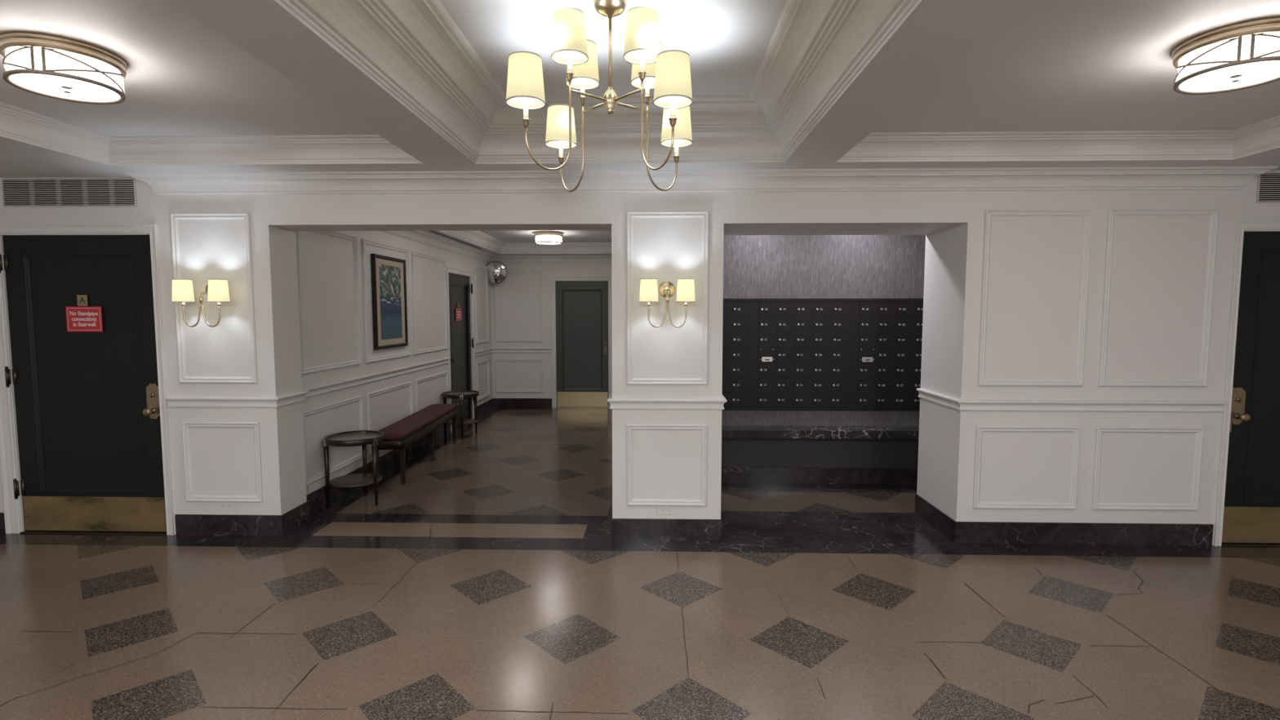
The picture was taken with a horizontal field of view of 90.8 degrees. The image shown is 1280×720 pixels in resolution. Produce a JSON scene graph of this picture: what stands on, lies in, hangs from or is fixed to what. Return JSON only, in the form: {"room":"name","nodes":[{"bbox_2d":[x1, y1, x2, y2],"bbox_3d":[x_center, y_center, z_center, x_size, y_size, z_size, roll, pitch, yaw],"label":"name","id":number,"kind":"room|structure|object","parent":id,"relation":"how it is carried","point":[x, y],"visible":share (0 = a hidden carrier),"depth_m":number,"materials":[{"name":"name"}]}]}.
{"room":"apartment building lobby","nodes":[
{"label":"apartment building lobby","id":0,"kind":"room"},
{"bbox_2d":[297,231,492,494],"bbox_3d":[-2.648,-0.479,7.624,0.180,3.000,5.770,0,4,2],"label":"wall","id":1,"kind":"structure","parent":0,"point":[326,263],"depth_m":5.87,"materials":[{"name":"paint"}]},
{"bbox_2d":[295,231,361,374],"bbox_3d":[-2.612,-0.506,5.331,0.025,1.165,0.985,0,4,2],"label":"trim","id":2,"kind":"structure","parent":1,"relation":"attached to","point":[323,367],"depth_m":5.55,"materials":[{"name":"white paint"}]},
{"bbox_2d":[302,395,363,485],"bbox_3d":[-2.613,0.659,5.420,0.025,0.584,0.985,0,4,2],"label":"trim","id":3,"kind":"structure","parent":1,"relation":"attached to","point":[359,398],"depth_m":5.39,"materials":[{"name":"white paint"}]},
{"bbox_2d":[302,357,450,397],"bbox_3d":[-2.575,0.136,6.583,0.035,0.075,3.545,0,4,2],"label":"trim","id":4,"kind":"structure","parent":1,"relation":"attached to","point":[333,386],"depth_m":6.01,"materials":[{"name":"white paint"}]},
{"bbox_2d":[306,423,450,513],"bbox_3d":[-2.585,1.021,6.643,0.016,0.158,3.560,0,4,2],"label":"baseboard","id":5,"kind":"structure","parent":1,"relation":"attached to","point":[317,499],"depth_m":6.10,"materials":[{"name":"stone"}]},
{"bbox_2d":[361,238,411,363],"bbox_3d":[-2.580,-0.593,6.480,0.025,1.165,1.080,0,4,2],"label":"trim","id":6,"kind":"structure","parent":1,"relation":"attached to","point":[364,242],"depth_m":6.35,"materials":[{"name":"white paint"}]},
{"bbox_2d":[370,253,408,350],"bbox_3d":[-2.570,-0.592,6.503,0.038,0.930,0.756,0,4,2],"label":"framed picture","id":7,"kind":"object","parent":1,"relation":"attached to","point":[388,281],"visible":1,"depth_m":6.45,"materials":[{"name":"multicoloured paper"}]},
{"bbox_2d":[378,263,402,339],"bbox_3d":[-2.564,-0.594,6.503,0.002,0.748,0.512,0,4,2],"label":"print","id":8,"kind":"object","parent":7,"relation":"attached to","point":[390,295],"depth_m":6.49},
{"bbox_2d":[366,381,413,453],"bbox_3d":[-2.581,0.572,6.568,0.025,0.584,1.080,0,4,2],"label":"trim","id":9,"kind":"structure","parent":1,"relation":"attached to","point":[369,395],"depth_m":6.35,"materials":[{"name":"white paint"}]},
{"bbox_2d":[411,251,447,354],"bbox_3d":[-2.547,-0.685,7.686,0.025,1.165,1.100,0,4,2],"label":"trim","id":10,"kind":"structure","parent":1,"relation":"attached to","point":[413,253],"depth_m":7.59,"materials":[{"name":"white paint"}]},
{"bbox_2d":[414,371,448,412],"bbox_3d":[-2.547,0.480,7.774,0.025,0.584,1.100,0,4,2],"label":"trim","id":11,"kind":"structure","parent":1,"relation":"attached to","point":[416,381],"depth_m":7.65,"materials":[{"name":"white paint"}]},
{"bbox_2d":[445,266,475,432],"bbox_3d":[-2.552,-0.171,8.914,0.143,2.191,1.162,0,4,2],"label":"door","id":12,"kind":"structure","parent":1,"relation":"in","point":[460,283],"depth_m":8.97,"materials":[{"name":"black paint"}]},
{"bbox_2d":[455,307,462,320],"bbox_3d":[-2.536,-0.637,8.830,0.004,0.178,0.255,0,4,2],"label":"warning sign","id":13,"kind":"object","parent":12,"relation":"attached to","point":[458,310],"visible":1,"depth_m":8.81,"materials":[{"name":"red plastic"}]},
{"bbox_2d":[474,266,488,343],"bbox_3d":[-2.485,-0.853,9.909,0.025,1.165,0.670,0,4,2],"label":"trim","id":14,"kind":"structure","parent":1,"relation":"attached to","point":[475,268],"depth_m":9.95,"materials":[{"name":"white paint"}]},
{"bbox_2d":[475,360,489,400],"bbox_3d":[-2.485,0.312,9.997,0.025,0.584,0.670,0,4,2],"label":"trim","id":15,"kind":"structure","parent":1,"relation":"attached to","point":[486,361],"depth_m":10.05,"materials":[{"name":"white paint"}]},
{"bbox_2d":[382,231,611,262],"bbox_3d":[-1.274,-1.443,7.515,2.578,0.124,5.774,0,4,2],"label":"trim","id":16,"kind":"structure","parent":1,"relation":"attached to","point":[428,237],"depth_m":9.94,"materials":[{"name":"white paint"}]},
{"bbox_2d":[476,398,551,417],"bbox_3d":[-1.993,0.761,10.075,1.009,0.158,1.044,0,4,2],"label":"baseboard","id":17,"kind":"structure","parent":1,"relation":"attached to","point":[486,406],"depth_m":10.57,"materials":[{"name":"stone"}]},
{"bbox_2d":[490,262,611,398],"bbox_3d":[-1.221,-0.701,10.562,2.870,3.000,0.200,0,4,2],"label":"wall","id":18,"kind":"structure","parent":0,"point":[517,295],"depth_m":10.49,"materials":[{"name":"paint"}]},
{"bbox_2d":[486,261,506,283],"bbox_3d":[-2.342,-1.431,10.320,0.362,0.362,0.234,0,4,2],"label":"convex mirror","id":19,"kind":"object","parent":18,"relation":"attached to","point":[496,270],"visible":0.98,"depth_m":10.23,"materials":[{"name":"silver plastic"}]},
{"bbox_2d":[475,347,551,356],"bbox_3d":[-1.993,-0.123,10.008,1.009,0.075,1.044,0,4,2],"label":"trim","id":20,"kind":"structure","parent":18,"relation":"attached to","point":[491,349],"depth_m":10.50,"materials":[{"name":"white paint"}]},
{"bbox_2d":[493,270,542,341],"bbox_3d":[-2.022,-0.892,10.460,0.790,1.171,0.025,0,4,2],"label":"trim","id":21,"kind":"structure","parent":18,"relation":"attached to","point":[539,272],"depth_m":10.46,"materials":[{"name":"white paint"}]},
{"bbox_2d":[495,359,542,392],"bbox_3d":[-2.019,0.263,10.548,0.796,0.555,0.025,0,4,2],"label":"trim","id":22,"kind":"structure","parent":18,"relation":"attached to","point":[497,389],"depth_m":10.54,"materials":[{"name":"white paint"}]},
{"bbox_2d":[551,276,612,408],"bbox_3d":[-0.960,-0.289,10.525,1.017,2.184,0.122,0,4,2],"label":"door","id":23,"kind":"structure","parent":18,"relation":"in","point":[581,322],"depth_m":10.50,"materials":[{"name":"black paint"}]},
{"bbox_2d":[628,192,645,518],"bbox_3d":[0.066,-0.460,7.384,0.120,3.000,6.100,0,4,2],"label":"wall","id":24,"kind":"structure","parent":0,"point":[637,201],"depth_m":4.36,"materials":[{"name":"paint"}]},
{"bbox_2d":[0,407,1279,719],"bbox_3d":[0.106,1.306,3.930,11.400,0.001,13.350,0,4,2],"label":"floor","id":25,"kind":"structure","parent":0,"point":[492,583],"depth_m":3.35,"materials":[{"name":"stone"}]},
{"bbox_2d":[323,430,384,506],"bbox_3d":[-2.391,0.915,5.317,0.462,0.569,0.472,0,4,2],"label":"side table","id":26,"kind":"object","parent":25,"relation":"on","point":[358,437],"visible":1,"depth_m":5.22,"materials":[{"name":"black wood"}]},
{"bbox_2d":[329,473,382,487],"bbox_3d":[-2.391,1.013,5.319,0.408,0.018,0.408,0,4,2],"label":"shelf","id":27,"kind":"object","parent":26,"relation":"attached to","point":[355,480],"depth_m":5.25,"materials":[{"name":"grey"}]},
{"bbox_2d":[377,404,457,484],"bbox_3d":[-2.360,0.846,6.784,0.315,0.485,1.950,0,4,-2],"label":"upholstered bench","id":28,"kind":"object","parent":25,"relation":"on","point":[400,435],"visible":0.85,"depth_m":6.40,"materials":[{"name":"red fabric"}]},
{"bbox_2d":[378,404,457,439],"bbox_3d":[-2.360,0.632,6.767,0.315,0.055,1.950,0,4,-2],"label":"seat cushion","id":29,"kind":"object","parent":28,"relation":"on","point":[408,427],"depth_m":6.49,"materials":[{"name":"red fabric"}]},
{"bbox_2d":[441,390,479,439],"bbox_3d":[-2.316,0.700,8.151,0.470,0.569,0.462,0,4,2],"label":"side table","id":30,"kind":"object","parent":25,"relation":"on","point":[460,394],"visible":0.95,"depth_m":8.10,"materials":[{"name":"black wood"}]},
{"bbox_2d":[444,418,477,425],"bbox_3d":[-2.312,0.797,8.158,0.408,0.018,0.408,0,4,2],"label":"shelf","id":31,"kind":"object","parent":30,"relation":"attached to","point":[465,421],"depth_m":8.11,"materials":[{"name":"grey wood"}]},
{"bbox_2d":[0,170,1279,545],"bbox_3d":[0.130,-0.254,4.674,11.400,3.000,0.670,0,4,2],"label":"wall","id":32,"kind":"structure","parent":0,"point":[1159,263],"depth_m":4.33,"materials":[{"name":"paint"}]},
{"bbox_2d":[0,512,5,533],"bbox_3d":[-5.085,1.179,4.589,0.985,0.150,0.016,0,4,2],"label":"baseboard","id":33,"kind":"structure","parent":32,"relation":"attached to","point":[2,530],"depth_m":4.57,"materials":[{"name":"stone"}]},
{"bbox_2d":[0,177,137,207],"bbox_3d":[-3.964,-1.162,4.378,0.949,0.196,0.010,0,4,2],"label":"air vent","id":34,"kind":"object","parent":32,"relation":"in","point":[15,192],"visible":0.98,"depth_m":4.38,"materials":[{"name":"black"}]},
{"bbox_2d":[0,223,174,535],"bbox_3d":[-3.970,0.154,4.502,1.235,2.208,0.164,0,4,2],"label":"door","id":35,"kind":"structure","parent":32,"relation":"in","point":[85,438],"depth_m":4.50,"materials":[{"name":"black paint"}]},
{"bbox_2d":[76,294,88,306],"bbox_3d":[-3.933,-0.419,4.451,0.074,0.078,0.004,0,4,2],"label":"plate","id":36,"kind":"object","parent":35,"relation":"attached to","point":[82,299],"visible":1,"depth_m":4.45,"materials":[{"name":"gold metal"}]},
{"bbox_2d":[65,306,102,332],"bbox_3d":[-3.929,-0.288,4.461,0.259,0.179,0.004,0,4,2],"label":"warning sign","id":37,"kind":"object","parent":35,"relation":"attached to","point":[78,318],"visible":1,"depth_m":4.46,"materials":[{"name":"red plastic"}]},
{"bbox_2d":[171,279,230,327],"bbox_3d":[-2.978,-0.387,4.317,0.375,0.323,0.194,0,4,2],"label":"wall sconce","id":38,"kind":"object","parent":32,"relation":"attached to","point":[216,290],"visible":1,"depth_m":4.24,"materials":[{"name":"beige fabric"}]},
{"bbox_2d":[169,213,257,383],"bbox_3d":[-2.971,-0.426,4.402,0.555,1.182,0.025,0,4,2],"label":"trim","id":39,"kind":"structure","parent":32,"relation":"attached to","point":[174,217],"depth_m":4.40,"materials":[{"name":"white paint"}]},
{"bbox_2d":[181,421,263,502],"bbox_3d":[-2.971,0.726,4.490,0.555,0.577,0.025,0,4,2],"label":"trim","id":40,"kind":"structure","parent":32,"relation":"attached to","point":[185,425],"depth_m":4.49,"materials":[{"name":"white paint"}]},
{"bbox_2d":[217,502,235,510],"bbox_3d":[-2.959,1.043,4.518,0.120,0.064,0.009,0,4,2],"label":"power outlet","id":41,"kind":"object","parent":32,"relation":"attached to","point":[222,505],"visible":1,"depth_m":4.52,"materials":[{"name":"white plastic"}]},
{"bbox_2d":[165,391,309,407],"bbox_3d":[-2.934,0.284,4.633,0.803,0.075,0.398,0,4,2],"label":"trim","id":42,"kind":"structure","parent":32,"relation":"attached to","point":[287,399],"depth_m":4.45,"materials":[{"name":"white paint"}]},
{"bbox_2d":[174,500,310,536],"bbox_3d":[-2.942,1.172,4.701,0.780,0.150,0.360,0,4,2],"label":"baseboard","id":43,"kind":"object","parent":32,"relation":"attached to","point":[282,525],"visible":0.85,"depth_m":4.52,"materials":[{"name":"stone"}]},
{"bbox_2d":[657,506,674,514],"bbox_3d":[0.180,1.051,4.431,0.120,0.064,0.009,0,4,2],"label":"power outlet","id":44,"kind":"object","parent":32,"relation":"attached to","point":[660,509],"visible":1,"depth_m":4.43,"materials":[{"name":"white plastic"}]},
{"bbox_2d":[626,423,706,506],"bbox_3d":[0.186,0.734,4.402,0.560,0.577,0.025,0,4,2],"label":"trim","id":45,"kind":"structure","parent":32,"relation":"attached to","point":[629,427],"depth_m":4.40,"materials":[{"name":"white paint"}]},
{"bbox_2d":[611,515,722,540],"bbox_3d":[0.196,1.167,4.774,0.778,0.150,0.682,0,4,2],"label":"baseboard","id":46,"kind":"object","parent":32,"relation":"attached to","point":[648,529],"visible":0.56,"depth_m":4.43,"materials":[{"name":"stone"}]},
{"bbox_2d":[607,392,727,409],"bbox_3d":[0.196,0.280,4.697,0.824,0.075,0.701,0,4,2],"label":"trim","id":47,"kind":"structure","parent":32,"relation":"attached to","point":[615,403],"depth_m":4.36,"materials":[{"name":"white paint"}]},
{"bbox_2d":[639,278,695,327],"bbox_3d":[0.182,-0.379,4.230,0.375,0.323,0.194,0,4,2],"label":"wall sconce","id":48,"kind":"object","parent":32,"relation":"attached to","point":[648,286],"visible":1,"depth_m":4.15,"materials":[{"name":"beige fabric"}]},
{"bbox_2d":[626,210,709,385],"bbox_3d":[0.187,-0.418,4.315,0.560,1.182,0.025,0,4,2],"label":"trim","id":49,"kind":"structure","parent":32,"relation":"attached to","point":[704,215],"depth_m":4.31,"materials":[{"name":"white paint"}]},
{"bbox_2d":[124,166,1278,195],"bbox_3d":[0.310,-1.191,4.202,7.540,0.124,0.140,0,4,2],"label":"trim","id":50,"kind":"structure","parent":32,"relation":"attached to","point":[1144,178],"depth_m":4.20,"materials":[{"name":"white paint"}]},
{"bbox_2d":[720,466,1213,546],"bbox_3d":[2.005,1.140,5.149,3.896,0.150,1.534,0,4,2],"label":"baseboard","id":51,"kind":"structure","parent":32,"relation":"attached to","point":[962,532],"depth_m":4.37,"materials":[{"name":"stone"}]},
{"bbox_2d":[972,425,1080,509],"bbox_3d":[2.653,0.740,4.334,0.697,0.577,0.025,0,4,2],"label":"trim","id":52,"kind":"structure","parent":32,"relation":"attached to","point":[1076,430],"depth_m":4.33,"materials":[{"name":"white paint"}]},
{"bbox_2d":[977,208,1092,386],"bbox_3d":[2.653,-0.412,4.246,0.697,1.182,0.025,0,4,2],"label":"trim","id":53,"kind":"structure","parent":32,"relation":"attached to","point":[1086,213],"depth_m":4.24,"materials":[{"name":"white paint"}]},
{"bbox_2d":[916,387,1226,412],"bbox_3d":[3.065,0.287,4.618,1.779,0.075,0.701,0,4,2],"label":"trim","id":54,"kind":"structure","parent":32,"relation":"attached to","point":[947,401],"depth_m":4.29,"materials":[{"name":"white paint"}]},
{"bbox_2d":[1091,426,1204,510],"bbox_3d":[3.465,0.742,4.311,0.708,0.577,0.025,0,4,2],"label":"trim","id":55,"kind":"structure","parent":32,"relation":"attached to","point":[1198,431],"depth_m":4.31,"materials":[{"name":"white paint"}]},
{"bbox_2d":[1097,208,1218,386],"bbox_3d":[3.465,-0.410,4.224,0.708,1.182,0.025,0,4,2],"label":"trim","id":56,"kind":"structure","parent":32,"relation":"attached to","point":[1213,213],"depth_m":4.22,"materials":[{"name":"white paint"}]},
{"bbox_2d":[1213,219,1279,546],"bbox_3d":[4.546,0.176,4.266,1.199,2.208,0.164,0,4,2],"label":"door","id":57,"kind":"structure","parent":32,"relation":"in","point":[1247,512],"depth_m":4.28,"materials":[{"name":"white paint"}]},
{"bbox_2d":[1256,171,1279,203],"bbox_3d":[4.544,-1.135,4.143,0.950,0.200,0.010,0,4,2],"label":"air vent","id":58,"kind":"object","parent":32,"relation":"in","point":[1268,183],"visible":0.85,"depth_m":4.16,"materials":[{"name":"black"}]},
{"bbox_2d":[0,0,1279,254],"bbox_3d":[0.106,-1.374,3.702,11.400,0.320,13.300,0,4,2],"label":"ceiling","id":59,"kind":"structure","parent":0,"point":[196,68],"depth_m":2.88,"materials":[{"name":"white paint"}]},
{"bbox_2d":[0,31,127,104],"bbox_3d":[-2.403,-1.203,2.642,0.404,0.166,0.404,0,4,2],"label":"flush ceiling light","id":60,"kind":"object","parent":59,"relation":"attached to","point":[44,64],"visible":1,"depth_m":2.54,"materials":[{"name":"white glass"}]},
{"bbox_2d":[0,102,422,165],"bbox_3d":[-2.406,-1.209,2.639,2.042,0.150,2.719,0,4,2],"label":"trim","id":61,"kind":"structure","parent":59,"relation":"attached to","point":[16,123],"depth_m":3.93,"materials":[{"name":"white paint"}]},
{"bbox_2d":[438,230,611,253],"bbox_3d":[-1.271,-1.599,7.686,2.079,0.165,4.824,0,4,2],"label":"trim","id":62,"kind":"structure","parent":59,"relation":"attached to","point":[477,237],"depth_m":10.02,"materials":[{"name":"white paint"}]},
{"bbox_2d":[533,231,563,244],"bbox_3d":[-1.264,-1.680,8.734,0.404,0.166,0.404,0,4,2],"label":"flush ceiling light","id":63,"kind":"object","parent":59,"relation":"attached to","point":[542,237],"visible":1,"depth_m":8.58,"materials":[{"name":"white glass"}]},
{"bbox_2d":[274,0,921,164],"bbox_3d":[-0.106,-1.288,2.571,1.961,0.320,2.764,0,4,2],"label":"trim","id":64,"kind":"structure","parent":59,"relation":"attached to","point":[415,51],"depth_m":3.07,"materials":[{"name":"white paint"}]},
{"bbox_2d":[506,0,693,191],"bbox_3d":[-0.127,-1.093,2.587,0.715,0.712,0.720,0,4,2],"label":"chandelier","id":65,"kind":"object","parent":59,"relation":"hanging from","point":[668,72],"visible":1,"depth_m":2.40,"materials":[{"name":"beige fabric"}]},
{"bbox_2d":[835,115,1279,162],"bbox_3d":[2.383,-1.198,2.523,2.433,0.150,2.754,0,4,2],"label":"trim","id":66,"kind":"structure","parent":59,"relation":"attached to","point":[1264,135],"depth_m":3.84,"materials":[{"name":"white paint"}]},
{"bbox_2d":[1171,16,1279,94],"bbox_3d":[2.373,-1.191,2.509,0.404,0.166,0.404,0,4,2],"label":"flush ceiling light","id":67,"kind":"object","parent":59,"relation":"attached to","point":[1244,55],"visible":1,"depth_m":2.44,"materials":[{"name":"white glass"}]},
{"bbox_2d":[721,235,925,426],"bbox_3d":[1.524,-0.345,5.882,2.880,3.000,0.132,0,4,2],"label":"wall","id":68,"kind":"structure","parent":0,"point":[755,266],"depth_m":5.78,"materials":[{"name":"paper"}]},
{"bbox_2d":[722,298,750,410],"bbox_3d":[0.551,-0.050,5.850,0.918,1.035,0.031,0,4,2],"label":"mailboxes","id":69,"kind":"object","parent":68,"relation":"attached to","point":[735,321],"visible":0.33,"depth_m":5.83,"materials":[{"name":"brown metal"}]},
{"bbox_2d":[748,298,850,410],"bbox_3d":[1.469,-0.048,5.824,0.918,1.035,0.031,0,4,2],"label":"mailboxes","id":70,"kind":"object","parent":68,"relation":"attached to","point":[799,348],"visible":1,"depth_m":5.82,"materials":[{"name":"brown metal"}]},
{"bbox_2d":[721,438,918,468],"bbox_3d":[1.522,0.848,5.901,2.878,0.318,0.010,0,4,2],"label":"trim","id":71,"kind":"structure","parent":68,"relation":"attached to","point":[735,452],"depth_m":5.89,"materials":[{"name":"grey stone"}]},
{"bbox_2d":[721,425,919,439],"bbox_3d":[1.519,0.660,5.774,2.880,0.075,0.235,0,4,2],"label":"marble ledge","id":72,"kind":"object","parent":68,"relation":"attached to","point":[727,431],"visible":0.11,"depth_m":5.67,"materials":[{"name":"black stone"}]},
{"bbox_2d":[848,298,923,411],"bbox_3d":[2.387,-0.045,5.799,0.918,1.035,0.031,0,4,2],"label":"mailboxes","id":73,"kind":"object","parent":68,"relation":"attached to","point":[886,335],"visible":0.82,"depth_m":5.80,"materials":[{"name":"brown metal"}]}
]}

